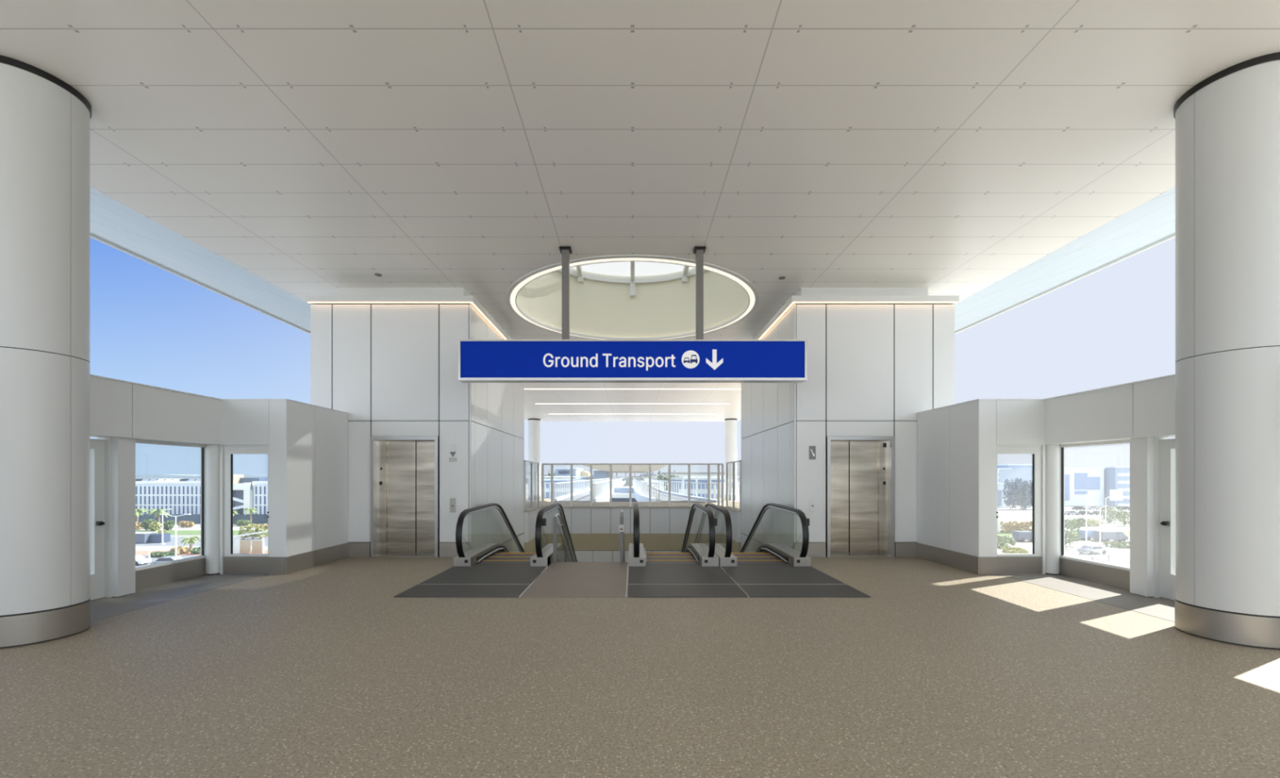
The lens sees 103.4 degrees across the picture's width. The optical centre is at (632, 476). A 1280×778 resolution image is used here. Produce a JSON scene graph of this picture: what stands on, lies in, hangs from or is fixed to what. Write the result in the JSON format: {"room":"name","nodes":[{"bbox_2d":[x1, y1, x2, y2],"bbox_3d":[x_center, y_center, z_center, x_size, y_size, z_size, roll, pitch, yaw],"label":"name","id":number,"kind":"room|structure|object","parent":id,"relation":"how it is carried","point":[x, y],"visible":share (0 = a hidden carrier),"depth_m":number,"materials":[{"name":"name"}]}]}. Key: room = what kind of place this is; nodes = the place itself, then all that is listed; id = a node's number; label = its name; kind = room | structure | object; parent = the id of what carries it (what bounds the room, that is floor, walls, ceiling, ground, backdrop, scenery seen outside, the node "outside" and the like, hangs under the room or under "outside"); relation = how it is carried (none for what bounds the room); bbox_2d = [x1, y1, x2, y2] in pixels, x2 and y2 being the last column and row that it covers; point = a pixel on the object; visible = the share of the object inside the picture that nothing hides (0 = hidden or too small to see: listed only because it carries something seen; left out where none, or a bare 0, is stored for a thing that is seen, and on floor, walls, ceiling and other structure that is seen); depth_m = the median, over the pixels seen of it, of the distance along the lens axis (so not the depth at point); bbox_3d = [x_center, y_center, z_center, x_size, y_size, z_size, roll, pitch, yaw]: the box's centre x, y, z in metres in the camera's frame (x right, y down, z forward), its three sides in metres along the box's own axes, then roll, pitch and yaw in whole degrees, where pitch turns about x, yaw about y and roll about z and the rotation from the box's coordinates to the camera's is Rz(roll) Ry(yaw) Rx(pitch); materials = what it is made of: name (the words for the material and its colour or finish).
{"room":"airport terminal concourse","nodes":[
{"label":"airport terminal concourse","id":0,"kind":"room"},
{"bbox_2d":[89,373,348,596],"bbox_3d":[-5.938,0.163,3.185,1.365,2.675,12.370,0,0,0],"label":"wall","id":1,"kind":"structure","parent":0,"point":[308,443],"depth_m":7.70,"materials":[{"name":"grey paint"}]},
{"bbox_2d":[89,437,111,599],"bbox_3d":[-6.495,0.510,5.845,0.130,1.980,0.810,0,0,0],"label":"door","id":2,"kind":"structure","parent":1,"relation":"in","point":[100,450],"depth_m":6.17,"materials":[{"name":"white paint"}]},
{"bbox_2d":[135,439,207,591],"bbox_3d":[-6.530,0.510,7.103,0.080,1.980,1.265,0,0,0],"label":"window","id":3,"kind":"structure","parent":1,"relation":"in","point":[166,572],"depth_m":7.23,"materials":[{"name":"white paint"}]},
{"bbox_2d":[90,573,277,622],"bbox_3d":[-5.950,1.498,-0.140,1.300,0.003,15.720,0,0,0],"label":"floor","id":4,"kind":"structure","parent":1,"relation":"attached to","point":[101,608],"depth_m":6.43,"materials":[{"name":"concrete"}]},
{"bbox_2d":[219,444,269,573],"bbox_3d":[-5.920,0.510,7.760,0.760,1.980,0.080,0,0,0],"label":"door","id":5,"kind":"structure","parent":1,"relation":"in","point":[230,562],"depth_m":7.74,"materials":[{"name":"white paint"}]},
{"bbox_2d":[306,287,524,557],"bbox_3d":[-4.465,1.425,12.650,3.070,10.150,7.300,0,0,0],"label":"wall","id":6,"kind":"structure","parent":0,"point":[393,367],"depth_m":9.38,"materials":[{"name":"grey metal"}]},
{"bbox_2d":[370,436,439,557],"bbox_3d":[-4.223,0.383,9.625,1.245,2.235,0.550,0,0,0],"label":"elevator","id":7,"kind":"object","parent":6,"relation":"attached to","point":[405,470],"visible":0.95,"depth_m":9.51,"materials":[{"name":"grey metal"}]},
{"bbox_2d":[307,302,506,339],"bbox_3d":[-4.468,-3.200,11.652,3.025,0.008,4.695,0,0,0],"label":"light strip","id":8,"kind":"object","parent":6,"relation":"on","point":[472,303],"visible":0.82,"depth_m":9.31,"materials":[{"name":"beige"}]},
{"bbox_2d":[524,506,542,552],"bbox_3d":[-3.035,3.737,15.050,0.330,5.525,2.100,0,0,0],"label":"wall","id":9,"kind":"structure","parent":0,"point":[530,516],"depth_m":14.32,"materials":[{"name":"paint"}]},
{"bbox_2d":[524,460,539,511],"bbox_3d":[-3.000,0.270,15.065,0.050,1.420,2.090,0,0,0],"label":"glass screen","id":10,"kind":"object","parent":9,"relation":"on","point":[525,461],"visible":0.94,"depth_m":15.00,"materials":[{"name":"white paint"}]},
{"bbox_2d":[539,506,725,561],"bbox_3d":[0.027,3.737,16.200,6.054,5.525,0.320,0,0,0],"label":"wall","id":11,"kind":"structure","parent":0,"point":[594,534],"depth_m":16.10,"materials":[{"name":"grey"}]},
{"bbox_2d":[541,463,724,506],"bbox_3d":[0.000,0.282,16.200,5.830,1.385,0.060,0,0,0],"label":"railing","id":12,"kind":"object","parent":11,"relation":"on","point":[542,464],"visible":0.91,"depth_m":16.17,"materials":[{"name":"grey metal"}]},
{"bbox_2d":[0,0,1279,421],"bbox_3d":[0.000,-4.360,14.900,22.000,1.420,37.800,0,0,0],"label":"ceiling","id":13,"kind":"structure","parent":0,"point":[312,147],"depth_m":5.48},
{"bbox_2d":[89,232,310,333],"bbox_3d":[-11.030,-4.995,14.900,0.060,0.250,37.800,0,0,0],"label":"trim","id":14,"kind":"structure","parent":13,"relation":"attached to","point":[92,236],"depth_m":12.47,"materials":[{"name":"white paint"}]},
{"bbox_2d":[457,246,807,382],"bbox_3d":[0.000,-2.585,8.125,5.530,2.130,0.220,0,0,0],"label":"sign","id":15,"kind":"object","parent":13,"relation":"hanging from","point":[565,360],"visible":1,"depth_m":8.03,"materials":[{"name":"blue metal"}]},
{"bbox_2d":[506,254,759,339],"bbox_3d":[0.000,-4.500,11.000,5.340,1.760,5.340,0,0,0],"label":"skylight","id":16,"kind":"object","parent":13,"relation":"attached to","point":[614,296],"visible":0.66,"depth_m":13.06,"materials":[{"name":"beige paint"}]},
{"bbox_2d":[524,388,741,389],"bbox_3d":[0.000,-3.643,21.200,9.800,0.013,0.080,0,0,0],"label":"recessed light","id":17,"kind":"object","parent":13,"relation":"in","point":[524,388],"visible":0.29,"depth_m":21.16,"materials":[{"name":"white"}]},
{"bbox_2d":[535,403,729,404],"bbox_3d":[0.000,-3.643,25.500,9.800,0.013,0.080,0,0,0],"label":"recessed light","id":18,"kind":"object","parent":13,"relation":"in","point":[535,403],"visible":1,"depth_m":25.46,"materials":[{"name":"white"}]},
{"bbox_2d":[549,413,715,414],"bbox_3d":[0.000,-3.643,29.700,9.800,0.013,0.080,0,0,0],"label":"recessed light","id":19,"kind":"object","parent":13,"relation":"in","point":[549,414],"visible":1,"depth_m":29.73,"materials":[{"name":"white"}]},
{"bbox_2d":[954,232,1175,334],"bbox_3d":[11.030,-4.995,14.900,0.060,0.250,37.800,0,0,0],"label":"trim","id":20,"kind":"structure","parent":13,"relation":"attached to","point":[1172,236],"depth_m":12.48,"materials":[{"name":"white paint"}]},
{"bbox_2d":[0,498,1279,777],"bbox_3d":[0.000,1.700,13.250,14.400,0.400,42.500,0,0,0],"label":"floor","id":21,"kind":"structure","parent":0,"point":[944,671],"depth_m":3.60,"materials":[{"name":"carpet"}]},
{"bbox_2d":[0,54,91,648],"bbox_3d":[-5.650,-1.075,4.740,0.794,5.150,0.794,0,0,0],"label":"round column","id":22,"kind":"structure","parent":21,"relation":"on","point":[45,120],"depth_m":4.55,"materials":[{"name":"grey"}]},
{"bbox_2d":[393,502,577,597],"bbox_3d":[-2.180,2.760,11.082,1.552,4.431,9.663,0,0,0],"label":"escalator","id":23,"kind":"object","parent":21,"relation":"on","point":[485,570],"visible":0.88,"depth_m":8.19,"materials":[{"name":"metal"}]},
{"bbox_2d":[528,418,540,499],"bbox_3d":[-6.300,-1.075,32.400,0.794,5.150,0.794,0,0,0],"label":"round column","id":24,"kind":"structure","parent":21,"relation":"on","point":[534,424],"depth_m":32.06,"materials":[{"name":"grey paint"}]},
{"bbox_2d":[519,561,628,597],"bbox_3d":[-0.736,2.918,9.625,1.340,2.863,6.750,0,0,0],"label":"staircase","id":25,"kind":"structure","parent":21,"relation":"on","point":[560,579],"depth_m":7.14,"materials":[{"name":"grey stone"}]},
{"bbox_2d":[553,513,573,563],"bbox_3d":[-1.318,2.180,10.795,0.090,3.041,4.230,0,0,0],"label":"stair handrail","id":26,"kind":"object","parent":25,"relation":"on","point":[556,515],"visible":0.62,"depth_m":8.68,"materials":[{"name":"silver metal"}]},
{"bbox_2d":[617,509,625,563],"bbox_3d":[-0.190,1.947,10.771,0.110,2.695,4.278,0,0,0],"label":"stair handrail","id":27,"kind":"object","parent":25,"relation":"on","point":[621,526],"visible":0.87,"depth_m":8.68,"materials":[{"name":"silver metal"}]},
{"bbox_2d":[627,502,747,597],"bbox_3d":[0.680,2.760,11.082,1.492,4.431,9.663,0,0,0],"label":"escalator","id":28,"kind":"object","parent":21,"relation":"on","point":[695,572],"visible":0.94,"depth_m":7.86,"materials":[{"name":"metal"}]},
{"bbox_2d":[724,418,737,499],"bbox_3d":[6.300,-1.075,32.400,0.794,5.150,0.794,0,0,0],"label":"round column","id":29,"kind":"structure","parent":21,"relation":"on","point":[731,424],"depth_m":32.07,"materials":[{"name":"grey paint"}]},
{"bbox_2d":[693,502,871,597],"bbox_3d":[2.188,2.760,11.082,1.515,4.431,9.663,0,0,0],"label":"escalator","id":30,"kind":"object","parent":21,"relation":"on","point":[774,570],"visible":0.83,"depth_m":8.14,"materials":[{"name":"grey metal"}]},
{"bbox_2d":[1173,52,1279,648],"bbox_3d":[5.650,-1.075,4.740,0.794,5.150,0.794,0,0,0],"label":"round column","id":31,"kind":"structure","parent":21,"relation":"on","point":[1228,123],"depth_m":4.53,"materials":[{"name":"grey"}]},
{"bbox_2d":[723,506,741,552],"bbox_3d":[3.035,3.737,15.050,0.330,5.525,2.100,0,0,0],"label":"wall","id":32,"kind":"structure","parent":0,"point":[735,515],"depth_m":14.31,"materials":[{"name":"concrete"}]},
{"bbox_2d":[725,460,741,511],"bbox_3d":[3.000,0.270,15.065,0.050,1.420,2.090,0,0,0],"label":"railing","id":33,"kind":"object","parent":32,"relation":"on","point":[740,461],"visible":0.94,"depth_m":15.00,"materials":[{"name":"grey metal"}]},
{"bbox_2d":[741,287,959,557],"bbox_3d":[4.465,1.425,12.650,3.070,10.150,7.300,0,0,0],"label":"wall","id":34,"kind":"structure","parent":0,"point":[872,367],"depth_m":9.38,"materials":[{"name":"grey"}]},
{"bbox_2d":[759,302,957,339],"bbox_3d":[4.468,-3.200,11.652,3.025,0.008,4.695,0,0,0],"label":"light strip","id":35,"kind":"object","parent":34,"relation":"on","point":[793,303],"visible":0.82,"depth_m":9.31,"materials":[{"name":"beige"}]},
{"bbox_2d":[825,436,894,557],"bbox_3d":[4.223,0.383,9.625,1.245,2.235,0.550,0,0,0],"label":"elevator","id":36,"kind":"object","parent":34,"relation":"attached to","point":[860,471],"visible":0.98,"depth_m":9.51,"materials":[{"name":"grey metal"}]},
{"bbox_2d":[916,373,1175,596],"bbox_3d":[5.938,0.163,3.185,1.365,2.675,12.370,0,0,0],"label":"wall","id":37,"kind":"structure","parent":0,"point":[957,443],"depth_m":7.70,"materials":[{"name":"grey paint"}]},
{"bbox_2d":[995,444,1045,573],"bbox_3d":[5.920,0.510,7.760,0.760,1.980,0.080,0,0,0],"label":"door","id":38,"kind":"structure","parent":37,"relation":"in","point":[1034,562],"depth_m":7.74,"materials":[{"name":"white paint"}]},
{"bbox_2d":[1057,439,1129,591],"bbox_3d":[6.530,0.510,7.103,0.080,1.980,1.265,0,0,0],"label":"window","id":39,"kind":"structure","parent":37,"relation":"in","point":[1099,572],"depth_m":7.25,"materials":[{"name":"white paint"}]},
{"bbox_2d":[987,573,1279,650],"bbox_3d":[5.950,1.498,-0.140,1.300,0.003,15.720,0,0,0],"label":"floor","id":40,"kind":"structure","parent":37,"relation":"attached to","point":[1160,607],"depth_m":6.43,"materials":[{"name":"concrete"}]},
{"bbox_2d":[1153,437,1175,599],"bbox_3d":[6.495,0.510,5.845,0.130,1.980,0.810,0,0,0],"label":"door","id":41,"kind":"structure","parent":37,"relation":"in","point":[1164,450],"depth_m":6.17,"materials":[{"name":"white paint"}]},
{"label":"outside","id":42,"kind":"structure","parent":0,"visible":0},
{"bbox_2d":[583,465,666,486],"bbox_3d":[-1.950,0.225,195.000,27.500,7.550,70.000,0,0,0],"label":"canopy","id":43,"kind":"object","parent":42,"point":[603,471],"visible":0.59,"depth_m":160.00,"materials":[{"name":"beige concrete"}]},
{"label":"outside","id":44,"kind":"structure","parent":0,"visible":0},
{"bbox_2d":[553,477,625,502],"bbox_3d":[-3.575,1.255,94.750,2.730,1.689,130.500,0,0,0],"label":"walkway","id":45,"kind":"structure","parent":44,"point":[584,495],"depth_m":37.31,"materials":[{"name":"grey concrete"}]},
{"bbox_2d":[553,478,608,498],"bbox_3d":[-4.800,0.940,74.577,0.060,0.880,87.214,0,0,0],"label":"walkway railing","id":46,"kind":"object","parent":45,"relation":"on","point":[607,479],"visible":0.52,"depth_m":41.46,"materials":[{"name":"white metal"}]},
{"bbox_2d":[592,478,622,498],"bbox_3d":[-2.350,0.940,72.619,0.060,0.880,86.299,0,0,0],"label":"walkway railing","id":47,"kind":"object","parent":45,"relation":"on","point":[598,489],"visible":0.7,"depth_m":39.96,"materials":[{"name":"white paint"}]},
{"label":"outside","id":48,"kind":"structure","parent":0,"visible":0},
{"bbox_2d":[632,477,721,502],"bbox_3d":[2.574,1.255,94.490,5.029,1.689,131.020,0,0,0],"label":"walkway","id":49,"kind":"structure","parent":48,"point":[664,495],"depth_m":35.77,"materials":[{"name":"grey concrete"}]},
{"bbox_2d":[633,479,659,499],"bbox_3d":[0.887,0.940,72.155,1.386,0.880,84.771,0,0,0],"label":"walkway railing","id":50,"kind":"object","parent":49,"relation":"on","point":[639,486],"visible":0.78,"depth_m":36.55,"materials":[{"name":"white metal"}]},
{"bbox_2d":[644,478,715,499],"bbox_3d":[3.825,0.940,71.116,2.310,0.880,84.293,0,0,0],"label":"walkway railing","id":51,"kind":"object","parent":49,"relation":"on","point":[661,484],"visible":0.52,"depth_m":40.58,"materials":[{"name":"white metal"}]},
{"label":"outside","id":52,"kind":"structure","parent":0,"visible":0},
{"bbox_2d":[997,509,1129,516],"bbox_3d":[205.000,13.630,186.500,230.000,0.340,37.000,0,0,0],"label":"car park","id":53,"kind":"structure","parent":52,"point":[1075,510],"depth_m":176.54,"materials":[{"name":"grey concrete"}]},
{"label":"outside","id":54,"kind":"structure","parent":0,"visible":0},
{"bbox_2d":[135,481,1129,551],"bbox_3d":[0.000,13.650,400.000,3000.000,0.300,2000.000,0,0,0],"label":"ground","id":55,"kind":"structure","parent":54,"point":[1004,519],"depth_m":138.84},
{"bbox_2d":[140,519,156,530],"bbox_3d":[-120.173,12.045,125.539,3.956,2.949,2.401,0,0,0],"label":"shrub","id":56,"kind":"object","parent":55,"relation":"on","point":[148,522],"visible":0.7,"depth_m":125.12,"materials":[{"name":"green plant"}]},
{"bbox_2d":[145,508,169,525],"bbox_3d":[-128.420,11.149,137.051,5.004,4.728,5.328,0,0,0],"label":"palm tree","id":57,"kind":"object","parent":55,"relation":"on","point":[159,512],"visible":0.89,"depth_m":136.35,"materials":[{"name":"green plant"}]},
{"bbox_2d":[150,551,177,557],"bbox_3d":[-78.477,13.065,84.562,4.477,1.297,2.282,0,0,0],"label":"shrub","id":58,"kind":"object","parent":55,"relation":"on","point":[155,553],"visible":0.89,"depth_m":84.05,"materials":[{"name":"green plant"}]},
{"bbox_2d":[135,480,234,514],"bbox_3d":[-137.000,7.500,169.875,32.400,12.000,40.250,0,0,0],"label":"parking garage","id":59,"kind":"structure","parent":55,"relation":"on","point":[183,497],"depth_m":150.01,"materials":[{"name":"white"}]},
{"bbox_2d":[177,520,195,527],"bbox_3d":[-117.215,12.571,132.738,4.208,1.947,2.298,0,0,0],"label":"shrub","id":60,"kind":"object","parent":55,"relation":"on","point":[183,523],"visible":1,"depth_m":132.38,"materials":[{"name":"yellow plant"}]},
{"bbox_2d":[180,535,200,550],"bbox_3d":[-79.972,12.180,91.402,3.425,2.686,3.358,0,0,0],"label":"palm tree","id":61,"kind":"object","parent":55,"relation":"on","point":[190,540],"visible":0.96,"depth_m":90.99,"materials":[{"name":"green plant"}]},
{"bbox_2d":[135,514,267,524],"bbox_3d":[-124.000,12.150,143.300,56.000,2.700,0.200,0,0,0],"label":"fence","id":62,"kind":"object","parent":55,"relation":"on","point":[255,518],"visible":0.21,"depth_m":143.21,"materials":[{"name":"blue"}]},
{"bbox_2d":[232,474,267,514],"bbox_3d":[-116.500,6.500,153.500,7.800,14.000,9.000,0,0,0],"label":"stair tower","id":63,"kind":"structure","parent":55,"relation":"on","point":[243,487],"depth_m":150.01,"materials":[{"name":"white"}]},
{"bbox_2d":[237,523,267,538],"bbox_3d":[-81.391,11.942,108.405,5.914,3.702,2.384,0,0,0],"label":"shrub","id":64,"kind":"object","parent":55,"relation":"on","point":[249,526],"visible":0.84,"depth_m":108.10,"materials":[{"name":"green plant"}]},
{"bbox_2d":[252,480,267,514],"bbox_3d":[-105.200,7.500,169.875,14.800,12.000,40.250,0,0,0],"label":"parking garage","id":65,"kind":"structure","parent":55,"relation":"on","point":[260,487],"depth_m":150.01,"materials":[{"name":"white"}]},
{"bbox_2d":[540,478,590,498],"bbox_3d":[-24.061,7.235,179.850,16.815,12.531,20.300,0,0,0],"label":"terminal building","id":66,"kind":"structure","parent":55,"relation":"on","point":[545,480],"depth_m":169.98,"materials":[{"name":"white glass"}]},
{"bbox_2d":[555,467,582,478],"bbox_3d":[-29.108,4.927,234.850,9.400,17.146,30.300,0,0,0],"label":"terminal building","id":67,"kind":"structure","parent":55,"relation":"on","point":[559,471],"depth_m":219.97,"materials":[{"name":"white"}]},
{"bbox_2d":[657,469,681,491],"bbox_3d":[11.936,5.914,165.092,9.229,16.465,4.913,0,0,0],"label":"tree","id":68,"kind":"object","parent":55,"relation":"on","point":[659,472],"visible":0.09,"depth_m":164.67,"materials":[{"name":"green plant"}]},
{"bbox_2d":[631,475,739,488],"bbox_3d":[28.431,6.750,213.000,57.508,13.500,6.000,0,0,0],"label":"elevated road","id":69,"kind":"structure","parent":55,"relation":"on","point":[738,477],"depth_m":210.00,"materials":[{"name":"white paint"}]},
{"bbox_2d":[661,472,724,498],"bbox_3d":[16.700,6.280,136.000,17.400,14.440,12.000,0,0,0],"label":"canopy","id":70,"kind":"object","parent":55,"relation":"on","point":[696,474],"visible":0.37,"depth_m":131.00,"materials":[{"name":"white metal"}]},
{"bbox_2d":[671,477,724,498],"bbox_3d":[18.523,6.988,149.850,13.954,13.023,20.300,0,0,0],"label":"terminal building","id":71,"kind":"structure","parent":55,"relation":"on","point":[677,479],"depth_m":140.00,"materials":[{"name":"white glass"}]},
{"bbox_2d":[997,483,1006,507],"bbox_3d":[155.131,8.269,224.850,8.538,10.462,20.300,0,0,0],"label":"office building","id":72,"kind":"structure","parent":55,"relation":"on","point":[1001,504],"depth_m":214.98,"materials":[{"name":"white"}]},
{"bbox_2d":[997,534,1017,547],"bbox_3d":[69.684,12.369,95.641,4.914,2.615,4.609,0,0,0],"label":"shrub","id":73,"kind":"object","parent":55,"relation":"on","point":[1003,541],"visible":0.7,"depth_m":94.56,"materials":[{"name":"green plant"}]},
{"bbox_2d":[999,545,1028,553],"bbox_3d":[66.147,12.970,87.645,3.932,1.690,4.364,0,0,0],"label":"shrub","id":74,"kind":"object","parent":55,"relation":"on","point":[1006,549],"visible":0.92,"depth_m":86.90,"materials":[{"name":"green plant"}]},
{"bbox_2d":[997,510,1032,532],"bbox_3d":[90.554,10.904,121.000,15.323,5.192,2.000,0,0,0],"label":"footbridge","id":75,"kind":"object","parent":55,"relation":"on","point":[1000,512],"visible":0.36,"depth_m":120.01,"materials":[{"name":"white paint"}]},
{"bbox_2d":[997,464,1032,468],"bbox_3d":[241.323,3.112,324.850,22.538,20.777,30.300,0,0,0],"label":"office building","id":76,"kind":"structure","parent":55,"relation":"on","point":[1012,466],"depth_m":309.99,"materials":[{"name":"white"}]},
{"bbox_2d":[1002,476,1032,509],"bbox_3d":[156.640,7.247,204.032,14.005,14.289,5.082,0,0,0],"label":"tree","id":77,"kind":"object","parent":55,"relation":"on","point":[1025,487],"visible":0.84,"depth_m":203.29,"materials":[{"name":"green plant"}]},
{"bbox_2d":[1012,530,1032,542],"bbox_3d":[81.321,12.440,104.464,4.400,2.080,2.000,0,0,0],"label":"van","id":78,"kind":"object","parent":55,"relation":"on","point":[1019,535],"visible":0.67,"depth_m":103.50,"materials":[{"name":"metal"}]},
{"bbox_2d":[998,467,1105,506],"bbox_3d":[205.008,4.858,249.850,19.262,17.285,40.300,0,0,0],"label":"office building","id":79,"kind":"structure","parent":55,"relation":"on","point":[1083,486],"depth_m":230.03,"materials":[{"name":"white"}]},
{"bbox_2d":[1064,519,1081,546],"bbox_3d":[84.355,10.981,97.633,2.177,5.482,4.349,0,0,0],"label":"shrub","id":80,"kind":"object","parent":55,"relation":"on","point":[1071,539],"visible":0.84,"depth_m":96.83,"materials":[{"name":"green plant"}]},
{"bbox_2d":[1064,517,1090,527],"bbox_3d":[116.340,12.253,132.796,6.394,2.891,4.442,0,0,0],"label":"shrub","id":81,"kind":"object","parent":55,"relation":"on","point":[1082,522],"visible":0.52,"depth_m":132.12,"materials":[{"name":"green plant"}]},
{"bbox_2d":[1076,529,1099,540],"bbox_3d":[97.134,12.440,107.012,4.600,2.080,2.000,0,0,0],"label":"van","id":82,"kind":"object","parent":55,"relation":"on","point":[1091,533],"visible":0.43,"depth_m":106.06,"materials":[{"name":"metal"}]},
{"bbox_2d":[1064,466,1129,506],"bbox_3d":[223.841,4.575,245.850,21.411,18.000,40.300,0,0,0],"label":"office building","id":83,"kind":"structure","parent":55,"relation":"on","point":[1116,478],"depth_m":226.02,"materials":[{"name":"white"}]},
{"bbox_2d":[1094,530,1128,542],"bbox_3d":[98.839,12.440,104.464,5.200,2.080,2.000,0,0,0],"label":"van","id":84,"kind":"object","parent":55,"relation":"on","point":[1106,535],"visible":0.92,"depth_m":103.50,"materials":[{"name":"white metal"}]},
{"bbox_2d":[1100,505,1124,523],"bbox_3d":[138.428,10.885,146.192,5.405,5.751,4.596,0,0,0],"label":"shrub","id":85,"kind":"object","parent":55,"relation":"on","point":[1112,515],"visible":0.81,"depth_m":145.91,"materials":[{"name":"green plant"}]},
{"bbox_2d":[1102,540,1129,548],"bbox_3d":[92.014,12.945,95.457,4.781,1.484,4.430,0,0,0],"label":"shrub","id":86,"kind":"object","parent":55,"relation":"on","point":[1122,544],"visible":0.84,"depth_m":95.03,"materials":[{"name":"green plant"}]},
{"bbox_2d":[1114,509,1129,525],"bbox_3d":[133.562,11.295,137.066,4.741,4.419,4.545,0,0,0],"label":"shrub","id":87,"kind":"object","parent":55,"relation":"on","point":[1125,522],"visible":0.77,"depth_m":136.82,"materials":[{"name":"green plant"}]},
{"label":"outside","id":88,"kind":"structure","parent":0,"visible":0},
{"bbox_2d":[612,487,637,502],"bbox_3d":[-0.850,2.750,93.000,2.700,2.700,114.000,0,0,0],"label":"guideway","id":89,"kind":"object","parent":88,"point":[620,494],"visible":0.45,"depth_m":54.00,"materials":[{"name":"concrete"}]},
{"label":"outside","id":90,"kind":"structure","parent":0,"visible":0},
{"bbox_2d":[135,475,528,484],"bbox_3d":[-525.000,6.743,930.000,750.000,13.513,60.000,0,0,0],"label":"hill","id":91,"kind":"structure","parent":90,"point":[136,477],"depth_m":900.05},
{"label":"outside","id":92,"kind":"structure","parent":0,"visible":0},
{"bbox_2d":[135,474,267,476],"bbox_3d":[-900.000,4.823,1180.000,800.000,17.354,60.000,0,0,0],"label":"hill","id":93,"kind":"structure","parent":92,"point":[136,475],"depth_m":1150.06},
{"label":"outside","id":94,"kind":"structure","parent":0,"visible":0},
{"bbox_2d":[135,529,267,534],"bbox_3d":[-120.000,13.620,121.000,140.000,0.360,10.000,0,0,0],"label":"lawn","id":95,"kind":"structure","parent":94,"point":[171,531],"depth_m":122.02,"materials":[{"name":"green plant"}]},
{"bbox_2d":[148,521,161,531],"bbox_3d":[-116.437,12.277,123.303,2.498,2.485,2.326,0,0,0],"label":"shrub","id":96,"kind":"object","parent":95,"relation":"on","point":[153,526],"visible":0.98,"depth_m":122.94,"materials":[{"name":"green plant"}]},
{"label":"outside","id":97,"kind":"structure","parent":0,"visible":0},
{"bbox_2d":[997,530,1129,537],"bbox_3d":[160.000,13.620,118.000,200.000,0.360,12.000,0,0,0],"label":"lawn","id":98,"kind":"structure","parent":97,"point":[1126,533],"depth_m":118.55,"materials":[{"name":"green plant"}]},
{"bbox_2d":[1000,520,1032,532],"bbox_3d":[92.217,12.074,121.949,9.401,3.098,4.770,0,0,0],"label":"shrub","id":99,"kind":"object","parent":98,"relation":"on","point":[1011,526],"visible":0.83,"depth_m":121.13,"materials":[{"name":"green plant"}]},
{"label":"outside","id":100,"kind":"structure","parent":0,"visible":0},
{"bbox_2d":[135,551,267,555],"bbox_3d":[-120.000,13.625,88.500,140.000,0.350,5.000,0,0,0],"label":"pavement","id":101,"kind":"structure","parent":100,"point":[137,553],"depth_m":88.42,"materials":[{"name":"grey concrete"}]},
{"bbox_2d":[169,546,190,554],"bbox_3d":[-78.395,12.888,87.615,3.167,1.711,2.662,0,0,0],"label":"shrub","id":102,"kind":"object","parent":101,"relation":"on","point":[180,550],"visible":0.84,"depth_m":87.31,"materials":[{"name":"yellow plant"}]},
{"bbox_2d":[232,530,267,553],"bbox_3d":[-66.685,11.450,89.600,8.000,4.100,4.300,0,0,0],"label":"shelter","id":103,"kind":"object","parent":101,"relation":"on","point":[239,546],"visible":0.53,"depth_m":87.84,"materials":[{"name":"white paint"}]},
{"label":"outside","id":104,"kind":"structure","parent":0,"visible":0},
{"bbox_2d":[135,555,199,567],"bbox_3d":[-102.000,13.640,63.000,176.000,0.320,46.000,0,0,0],"label":"road","id":105,"kind":"structure","parent":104,"point":[153,559],"depth_m":84.15,"materials":[{"name":"grey asphalt"}]},
{"bbox_2d":[135,555,151,565],"bbox_3d":[-76.048,12.770,76.638,4.400,1.400,1.800,0,0,-6],"label":"car","id":106,"kind":"object","parent":105,"relation":"on","point":[140,559],"visible":0.41,"depth_m":76.62,"materials":[{"name":"white paint"}]},
{"bbox_2d":[149,555,182,564],"bbox_3d":[-69.129,12.770,75.647,4.400,1.400,1.800,0,0,-6],"label":"car","id":107,"kind":"object","parent":105,"relation":"on","point":[167,558],"visible":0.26,"depth_m":74.81,"materials":[{"name":"grey paint"}]},
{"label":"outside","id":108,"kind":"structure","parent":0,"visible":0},
{"bbox_2d":[135,536,267,546],"bbox_3d":[-115.000,13.640,105.500,150.000,0.320,15.000,0,0,0],"label":"road","id":109,"kind":"structure","parent":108,"point":[171,543],"depth_m":102.17,"materials":[{"name":"grey asphalt"}]},
{"bbox_2d":[135,532,170,543],"bbox_3d":[-98.164,12.400,102.312,6.500,2.000,3.100,0,0,0],"label":"truck","id":110,"kind":"object","parent":109,"relation":"on","point":[140,537],"visible":0.81,"depth_m":101.87,"materials":[{"name":"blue metal"}]},
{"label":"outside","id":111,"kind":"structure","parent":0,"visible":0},
{"bbox_2d":[997,544,1129,567],"bbox_3d":[107.000,13.635,70.000,186.000,0.330,60.000,0,0,0],"label":"road","id":112,"kind":"structure","parent":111,"point":[1123,554],"depth_m":87.63,"materials":[{"name":"grey asphalt"}]},
{"bbox_2d":[1076,544,1107,554],"bbox_3d":[79.785,12.750,87.750,4.400,1.400,1.800,0,0,-11],"label":"car","id":113,"kind":"object","parent":112,"relation":"on","point":[1097,548],"visible":0.83,"depth_m":87.07,"materials":[{"name":"grey paint"}]},
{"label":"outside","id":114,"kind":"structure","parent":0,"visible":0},
{"bbox_2d":[1000,526,1129,530],"bbox_3d":[190.000,13.630,130.000,260.000,0.340,8.000,0,0,0],"label":"road","id":115,"kind":"structure","parent":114,"point":[1103,528],"depth_m":129.82,"materials":[{"name":"grey asphalt"}]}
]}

